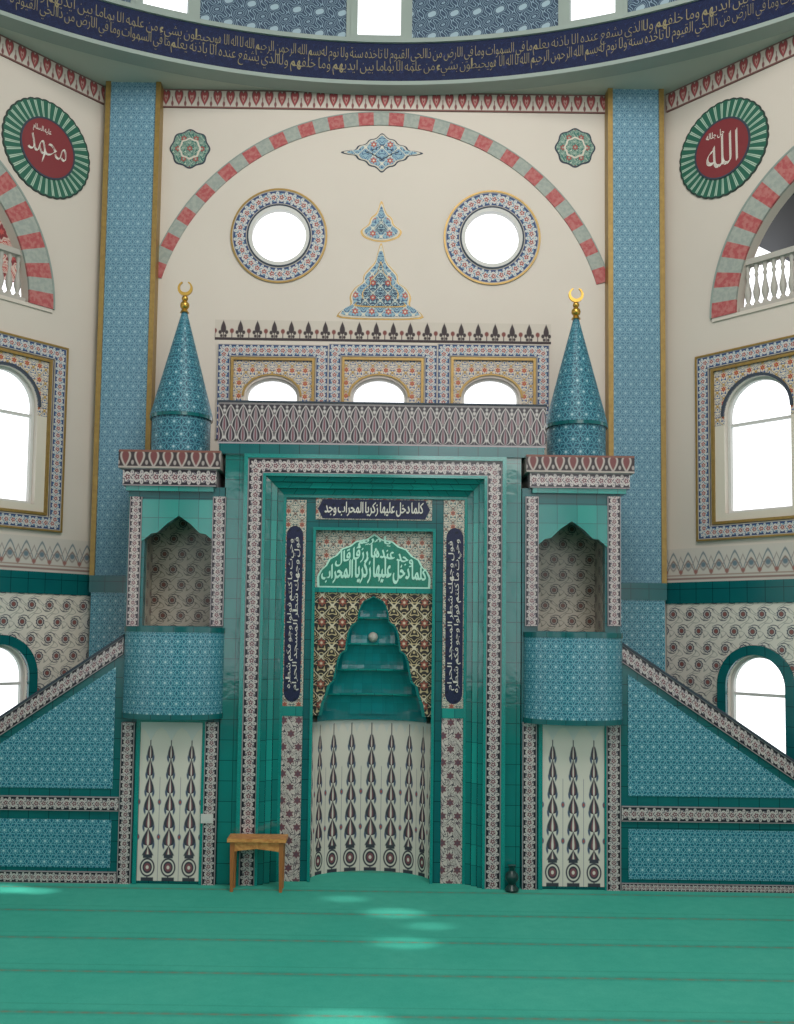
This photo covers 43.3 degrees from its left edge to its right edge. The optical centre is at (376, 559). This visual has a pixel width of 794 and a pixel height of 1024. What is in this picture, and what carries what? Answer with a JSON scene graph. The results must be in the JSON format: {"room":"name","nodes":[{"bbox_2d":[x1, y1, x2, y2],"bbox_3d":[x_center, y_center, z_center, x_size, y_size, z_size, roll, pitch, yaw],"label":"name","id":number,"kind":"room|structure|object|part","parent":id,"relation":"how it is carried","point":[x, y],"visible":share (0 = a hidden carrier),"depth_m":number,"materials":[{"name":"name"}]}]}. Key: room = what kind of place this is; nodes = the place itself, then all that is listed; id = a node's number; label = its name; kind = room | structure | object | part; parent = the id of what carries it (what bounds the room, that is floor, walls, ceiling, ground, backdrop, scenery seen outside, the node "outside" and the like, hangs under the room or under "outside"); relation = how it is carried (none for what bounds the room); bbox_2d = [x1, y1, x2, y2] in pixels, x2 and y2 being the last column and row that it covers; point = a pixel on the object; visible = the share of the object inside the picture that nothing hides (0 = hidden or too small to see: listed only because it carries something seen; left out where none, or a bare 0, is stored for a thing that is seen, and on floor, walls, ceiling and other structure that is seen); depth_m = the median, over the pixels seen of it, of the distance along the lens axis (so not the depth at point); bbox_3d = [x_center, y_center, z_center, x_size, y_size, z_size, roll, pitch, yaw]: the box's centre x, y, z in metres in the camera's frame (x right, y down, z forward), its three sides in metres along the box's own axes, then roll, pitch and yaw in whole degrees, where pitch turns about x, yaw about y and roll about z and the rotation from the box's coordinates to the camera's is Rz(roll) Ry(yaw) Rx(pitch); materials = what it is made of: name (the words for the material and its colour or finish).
{"room":"mosque","nodes":[
{"label":"mosque","id":0,"kind":"room"},
{"bbox_2d":[0,220,16,281],"bbox_3d":[-5.461,-3.784,10.388,1.860,2.158,3.616,-3,-5,40],"label":"wall","id":1,"kind":"structure","parent":0,"point":[4,239],"depth_m":11.53,"materials":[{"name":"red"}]},
{"bbox_2d":[0,56,105,699],"bbox_3d":[-4.904,-1.273,9.360,0.140,8.729,5.200,-3,-5,40],"label":"wall","id":2,"kind":"structure","parent":0,"point":[70,227],"depth_m":11.11,"materials":[{"name":"beige paint"}]},
{"bbox_2d":[0,243,25,300],"bbox_3d":[-4.507,-3.101,9.940,0.110,0.560,2.180,-3,-5,40],"label":"balustrade","id":3,"kind":"object","parent":2,"relation":"on","point":[10,251],"visible":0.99,"depth_m":10.63,"materials":[{"name":"grey stone"}]},
{"bbox_3d":[-4.503,-3.350,9.957,0.110,0.060,2.180,-3,-5,40],"label":"handrail","id":4,"kind":"part","parent":3,"relation":"part of","materials":[{"name":"grey stone"}]},
{"bbox_3d":[-4.510,-2.846,9.922,0.110,0.050,2.180,-3,-5,40],"label":"rail","id":5,"kind":"part","parent":3,"relation":"part of","materials":[{"name":"grey stone"}]},
{"bbox_2d":[0,635,37,703],"bbox_3d":[-3.937,1.510,10.306,0.160,1.478,0.856,-3,-5,40],"label":"window","id":6,"kind":"structure","parent":2,"relation":"in","point":[18,645],"depth_m":10.54,"materials":[{"name":"white paint"}]},
{"bbox_3d":[-3.979,1.562,10.338,0.050,1.378,0.656,-3,-5,40],"label":"frame","id":7,"kind":"part","parent":6,"relation":"part of","materials":[{"name":"white paint"}]},
{"bbox_2d":[0,294,52,312],"bbox_3d":[-4.711,-2.830,9.549,0.020,0.040,3.616,-3,-5,40],"label":"trim","id":8,"kind":"structure","parent":2,"relation":"attached to","point":[2,297],"depth_m":10.68,"materials":[{"name":"beige paint"}]},
{"bbox_2d":[0,160,54,309],"bbox_3d":[-4.660,-3.734,9.646,0.035,1.778,3.556,-3,-5,40],"label":"arch","id":9,"kind":"object","parent":2,"relation":"attached to","point":[40,280],"visible":1,"depth_m":10.72,"materials":[{"name":"red stone"}]},
{"bbox_2d":[0,331,68,532],"bbox_3d":[-3.925,-1.359,10.480,0.150,2.046,1.411,-3,-5,40],"label":"window","id":10,"kind":"structure","parent":2,"relation":"in","point":[39,371],"depth_m":10.78,"materials":[{"name":"multicoloured tile"}]},
{"bbox_3d":[-3.964,-1.329,10.510,0.050,1.425,0.746,-3,-5,40],"label":"frame","id":11,"kind":"part","parent":10,"relation":"part of","materials":[{"name":"white paint"}]},
{"bbox_3d":[-3.880,-1.871,10.483,0.030,0.403,0.806,-3,-5,40],"label":"arch moulding","id":12,"kind":"part","parent":10,"relation":"part of","materials":[{"name":"grey"}]},
{"bbox_2d":[0,592,89,697],"bbox_3d":[-4.892,1.657,9.098,0.015,2.847,5.180,-3,-5,40],"label":"trim","id":13,"kind":"structure","parent":2,"relation":"attached to","point":[55,627],"depth_m":10.76,"materials":[{"name":"tile"}]},
{"bbox_2d":[0,534,89,574],"bbox_3d":[-4.866,-0.181,9.226,0.015,0.372,5.180,-3,-5,40],"label":"trim","id":14,"kind":"structure","parent":2,"relation":"attached to","point":[17,552],"depth_m":10.75,"materials":[{"name":"tile"}]},
{"bbox_2d":[1,97,89,199],"bbox_3d":[-3.606,-4.506,10.951,0.031,1.077,1.077,-3,-5,40],"label":"medallion","id":15,"kind":"object","parent":2,"relation":"attached to","point":[47,150],"visible":1,"depth_m":10.93,"materials":[{"name":"green paint"}]},
{"bbox_2d":[0,569,90,595],"bbox_3d":[-4.865,0.121,9.200,0.030,0.233,5.180,-3,-5,40],"label":"trim","id":16,"kind":"structure","parent":2,"relation":"attached to","point":[13,581],"depth_m":10.72,"materials":[{"name":"teal tile"}]},
{"bbox_2d":[0,34,104,104],"bbox_3d":[-4.803,-5.522,9.583,0.020,0.216,5.140,-3,-5,40],"label":"trim","id":17,"kind":"structure","parent":2,"relation":"attached to","point":[10,49],"depth_m":11.01,"materials":[{"name":"red tile"}]},
{"bbox_2d":[89,81,110,574],"bbox_3d":[-3.111,-2.640,11.324,0.055,5.678,0.170,1,-4,0],"label":"trim","id":18,"kind":"structure","parent":2,"relation":"attached to","point":[108,83],"depth_m":11.24,"materials":[{"name":"gold metal"}]},
{"bbox_2d":[89,575,125,592],"bbox_3d":[-2.865,0.267,11.040,0.618,0.188,0.030,1,-4,0],"label":"trim","id":19,"kind":"structure","parent":2,"relation":"attached to","point":[97,583],"depth_m":11.03,"materials":[{"name":"teal tile"}]},
{"bbox_2d":[135,0,195,17],"bbox_3d":[-2.326,-6.614,11.055,0.667,1.250,0.128,2,-4,-20],"label":"window","id":20,"kind":"structure","parent":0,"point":[191,4],"depth_m":11.03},
{"bbox_2d":[196,0,199,17],"bbox_3d":[-1.991,-6.602,11.153,0.055,1.250,0.060,2,-4,-18],"label":"trim","id":21,"kind":"structure","parent":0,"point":[197,1],"depth_m":11.09,"materials":[{"name":"paint"}]},
{"bbox_2d":[200,0,346,36],"bbox_3d":[-1.166,-6.575,11.372,1.761,1.250,0.135,2,-4,-10],"label":"trim","id":22,"kind":"structure","parent":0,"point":[316,17],"depth_m":11.35,"materials":[{"name":"blue tile"}]},
{"bbox_2d":[346,0,350,36],"bbox_3d":[-0.317,-6.557,11.463,0.055,1.250,0.060,1,-4,-3],"label":"trim","id":23,"kind":"structure","parent":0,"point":[348,15],"depth_m":11.41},
{"bbox_2d":[350,0,407,37],"bbox_3d":[0.031,-6.551,11.489,0.667,1.250,0.131,1,-4,0],"label":"window","id":24,"kind":"structure","parent":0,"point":[354,3],"depth_m":11.40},
{"bbox_3d":[0.022,-5.952,11.449,0.584,0.050,0.129,1,-4,0],"label":"sill","id":25,"kind":"part","parent":24,"relation":"part of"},
{"bbox_2d":[0,871,793,1023],"bbox_3d":[-0.039,2.812,3.512,18.000,0.100,15.400,1,-4,0],"label":"floor","id":26,"kind":"structure","parent":0,"point":[343,947],"depth_m":7.76,"materials":[{"name":"carpet"}]},
{"bbox_2d":[0,282,226,884],"bbox_3d":[-2.880,0.104,10.450,2.744,6.190,1.530,1,-4,0],"label":"pulpit","id":27,"kind":"object","parent":26,"relation":"on","point":[109,770],"visible":1,"depth_m":9.87,"materials":[{"name":"tile"}]},
{"bbox_3d":[-3.452,2.776,9.821,1.673,0.462,0.012,1,-4,0],"label":"stair panel","id":28,"kind":"part","parent":27,"relation":"part of","materials":[{"name":"teal tile"}]},
{"bbox_3d":[-3.437,1.646,9.900,1.673,1.197,0.012,1,-4,0],"label":"stair panel","id":29,"kind":"part","parent":27,"relation":"part of","materials":[{"name":"blue tile"}]},
{"bbox_3d":[-3.399,1.438,9.966,1.743,1.368,0.150,1,-4,0],"label":"handrail","id":30,"kind":"part","parent":27,"relation":"part of","materials":[{"name":"tile"}]},
{"bbox_3d":[-2.040,2.384,9.850,0.611,1.522,0.012,1,-4,0],"label":"cypress panel","id":31,"kind":"part","parent":27,"relation":"part of","materials":[{"name":"tile"}]},
{"bbox_3d":[-2.078,-0.678,10.571,0.879,0.050,1.100,1,-4,0],"label":"cornice moulding","id":32,"kind":"part","parent":27,"relation":"part of","materials":[{"name":"teal tile"}]},
{"bbox_2d":[201,814,212,822],"bbox_3d":[-1.667,2.534,9.797,0.118,0.087,0.027,1,-4,0],"label":"wall socket","id":33,"kind":"object","parent":27,"relation":"attached to","point":[205,818],"visible":1,"depth_m":9.79,"materials":[{"name":"white paint"}]},
{"bbox_2d":[227,833,287,892],"bbox_3d":[-1.151,2.921,9.639,0.563,0.505,0.240,1,-4,0],"label":"table","id":34,"kind":"object","parent":26,"relation":"on","point":[238,842],"visible":1,"depth_m":9.56,"materials":[{"name":"brown wood"}]},
{"bbox_3d":[-1.386,2.930,9.563,0.045,0.470,0.040,1,-4,0],"label":"leg","id":35,"kind":"part","parent":34,"relation":"part of","materials":[{"name":"brown wood"}]},
{"bbox_3d":[-1.386,2.941,9.717,0.045,0.470,0.040,1,-4,0],"label":"leg","id":36,"kind":"part","parent":34,"relation":"part of","materials":[{"name":"brown wood"}]},
{"bbox_3d":[-0.917,2.937,9.563,0.045,0.470,0.040,1,-4,0],"label":"leg","id":37,"kind":"part","parent":34,"relation":"part of","materials":[{"name":"brown wood"}]},
{"bbox_3d":[-0.918,2.947,9.717,0.045,0.470,0.040,1,-4,0],"label":"leg","id":38,"kind":"part","parent":34,"relation":"part of","materials":[{"name":"brown wood"}]},
{"bbox_2d":[215,400,546,889],"bbox_3d":[0.020,0.843,10.542,3.339,4.810,1.250,1,-4,0],"label":"mihrab","id":39,"kind":"object","parent":26,"relation":"on","point":[370,720],"visible":1,"depth_m":10.11,"materials":[{"name":"teal tile"}]},
{"bbox_3d":[-0.847,0.541,10.150,0.222,1.866,0.012,1,-4,0],"label":"calligraphy panel","id":40,"kind":"part","parent":39,"relation":"part of","materials":[{"name":"blue tile"}]},
{"bbox_3d":[-0.040,1.266,10.136,1.939,3.908,0.060,1,-4,0],"label":"frame","id":41,"kind":"part","parent":39,"relation":"part of","materials":[{"name":"tile"}]},
{"bbox_3d":[-0.045,1.170,9.922,2.255,4.070,0.040,1,-4,0],"label":"edge moulding","id":42,"kind":"part","parent":39,"relation":"part of","materials":[{"name":"teal tile"}]},
{"bbox_3d":[-0.050,1.442,10.079,1.250,3.547,0.030,1,-4,0],"label":"edge moulding","id":43,"kind":"part","parent":39,"relation":"part of","materials":[{"name":"tile"}]},
{"bbox_2d":[313,597,430,717],"bbox_3d":[-0.043,0.982,10.370,1.218,1.256,0.366,1,-4,0],"label":"hood","id":44,"kind":"object","parent":39,"relation":"attached to","point":[372,655],"depth_m":10.30,"materials":[{"name":"teal tile"}]},
{"bbox_3d":[-0.040,1.278,10.100,1.879,3.878,0.050,1,-4,0],"label":"edge moulding","id":45,"kind":"part","parent":39,"relation":"part of","materials":[{"name":"teal tile"}]},
{"bbox_3d":[-0.034,0.312,10.233,1.190,0.050,0.040,1,-4,0],"label":"edge moulding","id":46,"kind":"part","parent":39,"relation":"part of","materials":[{"name":"teal tile"}]},
{"bbox_3d":[-0.031,-0.517,10.225,1.187,0.216,0.012,1,-4,0],"label":"panel","id":47,"kind":"part","parent":39,"relation":"part of","materials":[{"name":"tile"}]},
{"bbox_3d":[0.784,0.564,10.150,0.232,1.866,0.012,1,-4,0],"label":"calligraphy panel","id":48,"kind":"part","parent":39,"relation":"part of","materials":[{"name":"blue tile"}]},
{"bbox_2d":[505,864,518,892],"bbox_3d":[1.308,3.088,9.700,0.136,0.250,0.136,1,-4,0],"label":"vase","id":49,"kind":"object","parent":26,"relation":"on","point":[511,877],"visible":1,"depth_m":9.66,"materials":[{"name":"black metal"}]},
{"bbox_2d":[520,288,793,892],"bbox_3d":[2.849,0.190,10.452,2.797,6.179,1.527,1,-4,0],"label":"pulpit","id":50,"kind":"object","parent":26,"relation":"on","point":[631,779],"visible":1,"depth_m":9.87,"materials":[{"name":"tile"}]},
{"bbox_3d":[1.932,2.412,9.852,0.611,1.577,0.012,1,-4,0],"label":"cypress panel","id":51,"kind":"part","parent":50,"relation":"part of","materials":[{"name":"tile"}]},
{"bbox_3d":[2.030,-0.655,10.573,0.940,0.050,1.100,1,-4,0],"label":"cornice moulding","id":52,"kind":"part","parent":50,"relation":"part of","materials":[{"name":"teal tile"}]},
{"bbox_3d":[3.323,1.545,9.965,1.811,1.383,0.150,1,-4,0],"label":"handrail","id":53,"kind":"part","parent":50,"relation":"part of","materials":[{"name":"tile"}]},
{"bbox_3d":[3.355,1.743,9.900,1.741,1.191,0.012,1,-4,0],"label":"stair panel","id":54,"kind":"part","parent":50,"relation":"part of","materials":[{"name":"teal tile"}]},
{"bbox_3d":[3.339,2.899,9.819,1.741,0.481,0.012,1,-4,0],"label":"stair panel","id":55,"kind":"part","parent":50,"relation":"part of","materials":[{"name":"teal tile"}]},
{"bbox_2d":[0,27,793,95],"bbox_3d":[0.085,-6.110,2.633,24.000,0.120,20.200,1,-4,0],"label":"ceiling","id":56,"kind":"structure","parent":0,"point":[671,77],"depth_m":11.21,"materials":[{"name":"paint"}]},
{"bbox_2d":[99,0,699,43],"bbox_3d":[0.085,-6.075,8.963,13.658,0.050,5.305,1,-4,0],"label":"trim","id":57,"kind":"structure","parent":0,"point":[121,3],"depth_m":11.16,"materials":[{"name":"grey paint"}]},
{"bbox_2d":[408,0,411,37],"bbox_3d":[0.380,-6.547,11.469,0.058,1.250,0.062,1,-4,0],"label":"trim","id":58,"kind":"structure","parent":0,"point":[409,1],"depth_m":11.41,"materials":[{"name":"paint"}]},
{"bbox_2d":[155,108,665,671],"bbox_3d":[0.036,-1.064,11.362,6.735,8.729,0.120,1,-4,0],"label":"wall","id":59,"kind":"structure","parent":0,"point":[419,193],"depth_m":11.49,"materials":[{"name":"beige paint"}]},
{"bbox_2d":[89,592,125,656],"bbox_3d":[-2.886,1.797,10.938,0.578,2.880,0.020,1,-4,0],"label":"trim","id":60,"kind":"structure","parent":59,"relation":"attached to","point":[107,610],"depth_m":11.01,"materials":[{"name":"blue tile"}]},
{"bbox_2d":[95,82,155,575],"bbox_3d":[-2.846,-1.114,11.227,0.518,8.729,0.150,1,-4,0],"label":"pillar","id":61,"kind":"structure","parent":59,"relation":"attached to","point":[132,109],"depth_m":11.28,"materials":[{"name":"blue tile"}]},
{"bbox_2d":[145,82,163,449],"bbox_3d":[-2.538,-2.632,11.324,0.055,5.678,0.170,1,-4,0],"label":"trim","id":62,"kind":"structure","parent":59,"relation":"attached to","point":[158,137],"depth_m":11.32,"materials":[{"name":"gold metal"}]},
{"bbox_2d":[169,129,209,168],"bbox_3d":[-2.161,-4.751,11.549,0.472,0.472,0.016,1,-4,0],"label":"ornament","id":63,"kind":"object","parent":59,"relation":"attached to","point":[190,148],"visible":1,"depth_m":11.54,"materials":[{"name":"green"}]},
{"bbox_2d":[215,344,328,438],"bbox_3d":[-1.187,-1.902,11.389,1.261,1.094,0.140,1,-4,0],"label":"window","id":64,"kind":"structure","parent":59,"relation":"in","point":[249,362],"depth_m":11.36,"materials":[{"name":"multicoloured tile"}]},
{"bbox_3d":[-1.192,-1.989,11.355,0.683,0.256,0.020,1,-4,0],"label":"arch moulding","id":65,"kind":"part","parent":64,"relation":"part of","materials":[{"name":"gold metal"}]},
{"bbox_3d":[-1.196,-1.719,11.427,0.633,0.734,0.040,1,-4,0],"label":"frame","id":66,"kind":"part","parent":64,"relation":"part of","materials":[{"name":"white paint"}]},
{"bbox_2d":[230,188,326,282],"bbox_3d":[-1.126,-3.720,11.506,1.112,1.112,0.080,1,-4,0],"label":"window","id":67,"kind":"structure","parent":59,"relation":"in","point":[261,204],"depth_m":11.47,"materials":[{"name":"multicoloured tile"}]},
{"bbox_3d":[-1.126,-3.720,11.506,0.699,0.699,0.080,1,-4,0],"label":"frame","id":68,"kind":"part","parent":67,"relation":"part of","materials":[{"name":"white paint"}]},
{"bbox_2d":[336,243,423,319],"bbox_3d":[0.041,-3.189,11.440,0.999,0.897,0.020,1,-4,0],"label":"ornament","id":69,"kind":"object","parent":59,"relation":"attached to","point":[380,295],"visible":1,"depth_m":11.42,"materials":[{"name":"blue tile"}]},
{"bbox_2d":[360,201,401,241],"bbox_3d":[0.049,-3.892,11.492,0.476,0.480,0.016,1,-4,0],"label":"finial ornament","id":70,"kind":"object","parent":59,"relation":"attached to","point":[380,228],"visible":1,"depth_m":11.48,"materials":[{"name":"blue tile"}]},
{"bbox_2d":[158,111,604,284],"bbox_3d":[0.037,-4.190,11.511,5.291,2.011,0.018,1,-4,0],"label":"arch","id":71,"kind":"object","parent":59,"relation":"attached to","point":[219,178],"visible":0.99,"depth_m":11.54,"materials":[{"name":"red stone"}]},
{"bbox_2d":[341,133,422,172],"bbox_3d":[0.058,-4.704,11.546,0.947,0.465,0.020,1,-4,0],"label":"diamond ornament","id":72,"kind":"object","parent":59,"relation":"attached to","point":[381,152],"visible":1,"depth_m":11.54,"materials":[{"name":"blue"}]},
{"bbox_2d":[215,320,550,343],"bbox_3d":[0.069,-2.602,11.406,3.833,0.232,0.006,1,-4,0],"label":"trim","id":73,"kind":"structure","parent":59,"relation":"attached to","point":[278,330],"depth_m":11.40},
{"bbox_2d":[328,344,437,402],"bbox_3d":[0.062,-1.902,11.390,1.238,1.095,0.140,1,-4,0],"label":"window","id":74,"kind":"structure","parent":59,"relation":"in","point":[404,364],"depth_m":11.36,"materials":[{"name":"multicoloured tile"}]},
{"bbox_3d":[0.020,-1.719,11.428,0.656,0.734,0.040,1,-4,0],"label":"frame","id":75,"kind":"part","parent":74,"relation":"part of","materials":[{"name":"white paint"}]},
{"bbox_3d":[0.024,-1.985,11.356,0.706,0.264,0.020,1,-4,0],"label":"arch moulding","id":76,"kind":"part","parent":74,"relation":"part of","materials":[{"name":"gold metal"}]},
{"bbox_2d":[163,89,604,113],"bbox_3d":[0.076,-5.313,11.589,5.185,0.216,0.020,1,-4,0],"label":"trim","id":77,"kind":"structure","parent":59,"relation":"attached to","point":[172,98],"depth_m":11.58,"materials":[{"name":"white tile"}]},
{"bbox_2d":[0,10,793,95],"bbox_3d":[0.078,-5.582,8.931,13.658,0.045,5.300,1,-4,0],"label":"trim","id":78,"kind":"structure","parent":59,"relation":"attached to","point":[783,24],"depth_m":11.04,"materials":[{"name":"paint"}]},
{"bbox_2d":[0,0,793,80],"bbox_3d":[0.081,-5.827,8.950,13.658,0.446,5.297,1,-4,0],"label":"trim","id":79,"kind":"structure","parent":59,"relation":"attached to","point":[700,20],"depth_m":11.05,"materials":[{"name":"blue paint"}]},
{"bbox_2d":[444,190,540,284],"bbox_3d":[1.321,-3.697,11.507,1.113,1.113,0.080,1,-4,0],"label":"window","id":80,"kind":"structure","parent":59,"relation":"in","point":[509,206],"depth_m":11.47,"materials":[{"name":"multicoloured tile"}]},
{"bbox_3d":[1.321,-3.697,11.507,0.700,0.700,0.080,1,-4,0],"label":"frame","id":81,"kind":"part","parent":80,"relation":"part of","materials":[{"name":"white paint"}]},
{"bbox_2d":[437,343,549,440],"bbox_3d":[1.318,-1.903,11.392,1.272,1.095,0.140,1,-4,0],"label":"window","id":82,"kind":"structure","parent":59,"relation":"in","point":[527,367],"depth_m":11.36,"materials":[{"name":"multicoloured tile"}]},
{"bbox_3d":[1.292,-1.720,11.429,0.679,0.734,0.040,1,-4,0],"label":"frame","id":83,"kind":"part","parent":82,"relation":"part of","materials":[{"name":"white paint"}]},
{"bbox_3d":[1.296,-1.981,11.357,0.729,0.272,0.020,1,-4,0],"label":"arch moulding","id":84,"kind":"part","parent":82,"relation":"part of","materials":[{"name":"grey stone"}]},
{"bbox_2d":[555,128,594,167],"bbox_3d":[2.289,-4.764,11.555,0.472,0.472,0.016,1,-4,0],"label":"ornament","id":85,"kind":"object","parent":59,"relation":"attached to","point":[574,147],"visible":1,"depth_m":11.55,"materials":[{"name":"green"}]},
{"bbox_2d":[605,88,613,455],"bbox_3d":[2.630,-2.560,11.324,0.055,5.678,0.170,1,-4,0],"label":"trim","id":86,"kind":"structure","parent":59,"relation":"attached to","point":[609,362],"depth_m":11.32,"materials":[{"name":"gold metal"}]},
{"bbox_2d":[613,89,660,582],"bbox_3d":[2.901,-1.034,11.227,0.529,8.729,0.150,1,-4,0],"label":"pillar","id":87,"kind":"structure","parent":59,"relation":"attached to","point":[636,248],"depth_m":11.27,"materials":[{"name":"blue tile"}]},
{"bbox_2d":[620,600,664,670],"bbox_3d":[2.860,1.877,10.938,0.589,2.880,0.020,1,-4,0],"label":"trim","id":88,"kind":"structure","parent":59,"relation":"attached to","point":[642,627],"depth_m":11.01,"materials":[{"name":"blue tile"}]},
{"bbox_2d":[621,583,666,599],"bbox_3d":[2.881,0.347,11.040,0.629,0.188,0.030,1,-4,0],"label":"trim","id":89,"kind":"structure","parent":59,"relation":"attached to","point":[629,591],"depth_m":11.02,"materials":[{"name":"teal tile"}]},
{"bbox_2d":[659,89,666,582],"bbox_3d":[3.214,-2.552,11.324,0.055,5.678,0.170,1,-4,0],"label":"trim","id":90,"kind":"structure","parent":59,"relation":"attached to","point":[661,91],"depth_m":11.23,"materials":[{"name":"gold metal"}]},
{"bbox_2d":[412,0,557,37],"bbox_3d":[1.231,-6.540,11.393,1.761,1.250,0.135,0,-4,9],"label":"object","id":91,"kind":"structure","parent":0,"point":[430,18],"depth_m":11.37,"materials":[{"name":"blue tile"}]},
{"bbox_2d":[664,56,793,715],"bbox_3d":[4.980,-1.135,9.360,0.140,8.729,5.200,4,-5,-40],"label":"wall","id":92,"kind":"structure","parent":0,"point":[697,229],"depth_m":11.06,"materials":[{"name":"beige paint"}]},
{"bbox_2d":[558,0,561,24],"bbox_3d":[2.060,-6.543,11.188,0.055,1.250,0.060,0,-4,17],"label":"trim","id":93,"kind":"structure","parent":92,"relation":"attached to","point":[559,1],"depth_m":11.13,"materials":[{"name":"paint"}]},
{"bbox_2d":[562,0,622,24],"bbox_3d":[2.397,-6.545,11.096,0.667,1.250,0.128,-1,-4,19],"label":"window frame","id":94,"kind":"structure","parent":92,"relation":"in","point":[566,4],"depth_m":11.07,"materials":[{"name":"paint"}]},
{"bbox_3d":[2.389,-5.947,11.055,0.584,0.050,0.126,-1,-4,19],"label":"sill","id":95,"kind":"part","parent":94,"relation":"part of","materials":[{"name":"paint"}]},
{"bbox_2d":[623,0,627,12],"bbox_3d":[2.717,-6.550,10.956,0.055,1.250,0.060,-1,-4,22],"label":"trim","id":96,"kind":"structure","parent":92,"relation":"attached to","point":[625,2],"depth_m":10.89,"materials":[{"name":"paint"}]},
{"bbox_2d":[628,0,676,11],"bbox_3d":[3.491,-6.565,10.595,1.761,1.250,0.135,-1,-5,29],"label":"trim","id":97,"kind":"structure","parent":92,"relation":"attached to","point":[633,5],"depth_m":10.84,"materials":[{"name":"blue tile"}]},
{"bbox_2d":[679,97,768,198],"bbox_3d":[3.781,-4.506,10.951,0.030,1.077,1.077,4,-5,-40],"label":"medallion","id":98,"kind":"object","parent":92,"relation":"attached to","point":[728,143],"visible":1,"depth_m":10.93,"materials":[{"name":"green paint"}]},
{"bbox_2d":[666,602,793,712],"bbox_3d":[4.886,1.794,9.098,0.015,2.847,5.180,4,-5,-40],"label":"trim","id":99,"kind":"structure","parent":92,"relation":"attached to","point":[700,636],"depth_m":10.68,"materials":[{"name":"tile"}]},
{"bbox_2d":[666,35,793,112],"bbox_3d":[4.997,-5.385,9.583,0.020,0.216,5.140,4,-5,-40],"label":"trim","id":100,"kind":"structure","parent":92,"relation":"attached to","point":[783,50],"depth_m":10.91,"materials":[{"name":"red tile"}]},
{"bbox_2d":[666,579,793,603],"bbox_3d":[4.902,0.257,9.200,0.030,0.233,5.180,4,-5,-40],"label":"trim","id":101,"kind":"structure","parent":92,"relation":"attached to","point":[775,590],"depth_m":10.55,"materials":[{"name":"teal tile"}]},
{"bbox_2d":[667,542,793,582],"bbox_3d":[4.912,-0.044,9.226,0.015,0.372,5.180,4,-5,-40],"label":"trim","id":102,"kind":"structure","parent":92,"relation":"attached to","point":[770,561],"depth_m":10.58,"materials":[{"name":"tile"}]},
{"bbox_2d":[695,335,793,541],"bbox_3d":[4.005,-1.249,10.480,0.150,2.046,1.411,4,-5,-40],"label":"window","id":103,"kind":"structure","parent":92,"relation":"in","point":[719,383],"depth_m":10.73,"materials":[{"name":"multicoloured tile"}]},
{"bbox_3d":[3.973,-1.762,10.483,0.030,0.403,0.806,4,-5,-40],"label":"arch moulding","id":104,"kind":"part","parent":103,"relation":"part of","materials":[{"name":"grey"}]},
{"bbox_3d":[4.042,-1.217,10.510,0.050,1.425,0.746,4,-5,-40],"label":"frame","id":105,"kind":"part","parent":103,"relation":"part of","materials":[{"name":"white paint"}]},
{"bbox_2d":[710,146,793,318],"bbox_3d":[4.805,-3.602,9.646,0.035,1.778,3.556,4,-5,-40],"label":"arch","id":106,"kind":"object","parent":92,"relation":"attached to","point":[725,287],"visible":1,"depth_m":10.68,"materials":[{"name":"red stone"}]},
{"bbox_2d":[712,298,793,321],"bbox_3d":[4.831,-2.697,9.549,0.020,0.040,3.616,4,-5,-40],"label":"trim","id":107,"kind":"structure","parent":92,"relation":"attached to","point":[791,300],"depth_m":10.55,"materials":[{"name":"beige paint"}]},
{"bbox_2d":[717,645,793,758],"bbox_3d":[3.935,1.620,10.306,0.160,1.478,0.856,4,-5,-40],"label":"window","id":108,"kind":"structure","parent":92,"relation":"in","point":[757,651],"depth_m":10.31,"materials":[{"name":"white paint"}]},
{"bbox_3d":[3.977,1.673,10.338,0.050,1.378,0.656,4,-5,-40],"label":"frame","id":109,"kind":"part","parent":108,"relation":"part of","materials":[{"name":"white paint"}]},
{"bbox_2d":[740,246,793,310],"bbox_3d":[4.634,-2.973,9.940,0.110,0.560,2.180,4,-5,-40],"label":"balustrade","id":110,"kind":"object","parent":92,"relation":"on","point":[772,257],"visible":0.99,"depth_m":10.50,"materials":[{"name":"grey stone"}]},
{"bbox_3d":[4.630,-2.719,9.922,0.110,0.050,2.180,4,-5,-40],"label":"rail","id":111,"kind":"part","parent":110,"relation":"part of","materials":[{"name":"grey stone"}]},
{"bbox_3d":[4.638,-3.223,9.957,0.110,0.060,2.180,4,-5,-40],"label":"handrail","id":112,"kind":"part","parent":110,"relation":"part of","materials":[{"name":"grey stone"}]},
{"bbox_2d":[759,193,793,269],"bbox_3d":[5.607,-3.629,10.388,1.860,2.158,3.616,4,-5,-40],"label":"wall","id":113,"kind":"structure","parent":0,"point":[779,235],"depth_m":11.40,"materials":[{"name":"grey"}]}
]}

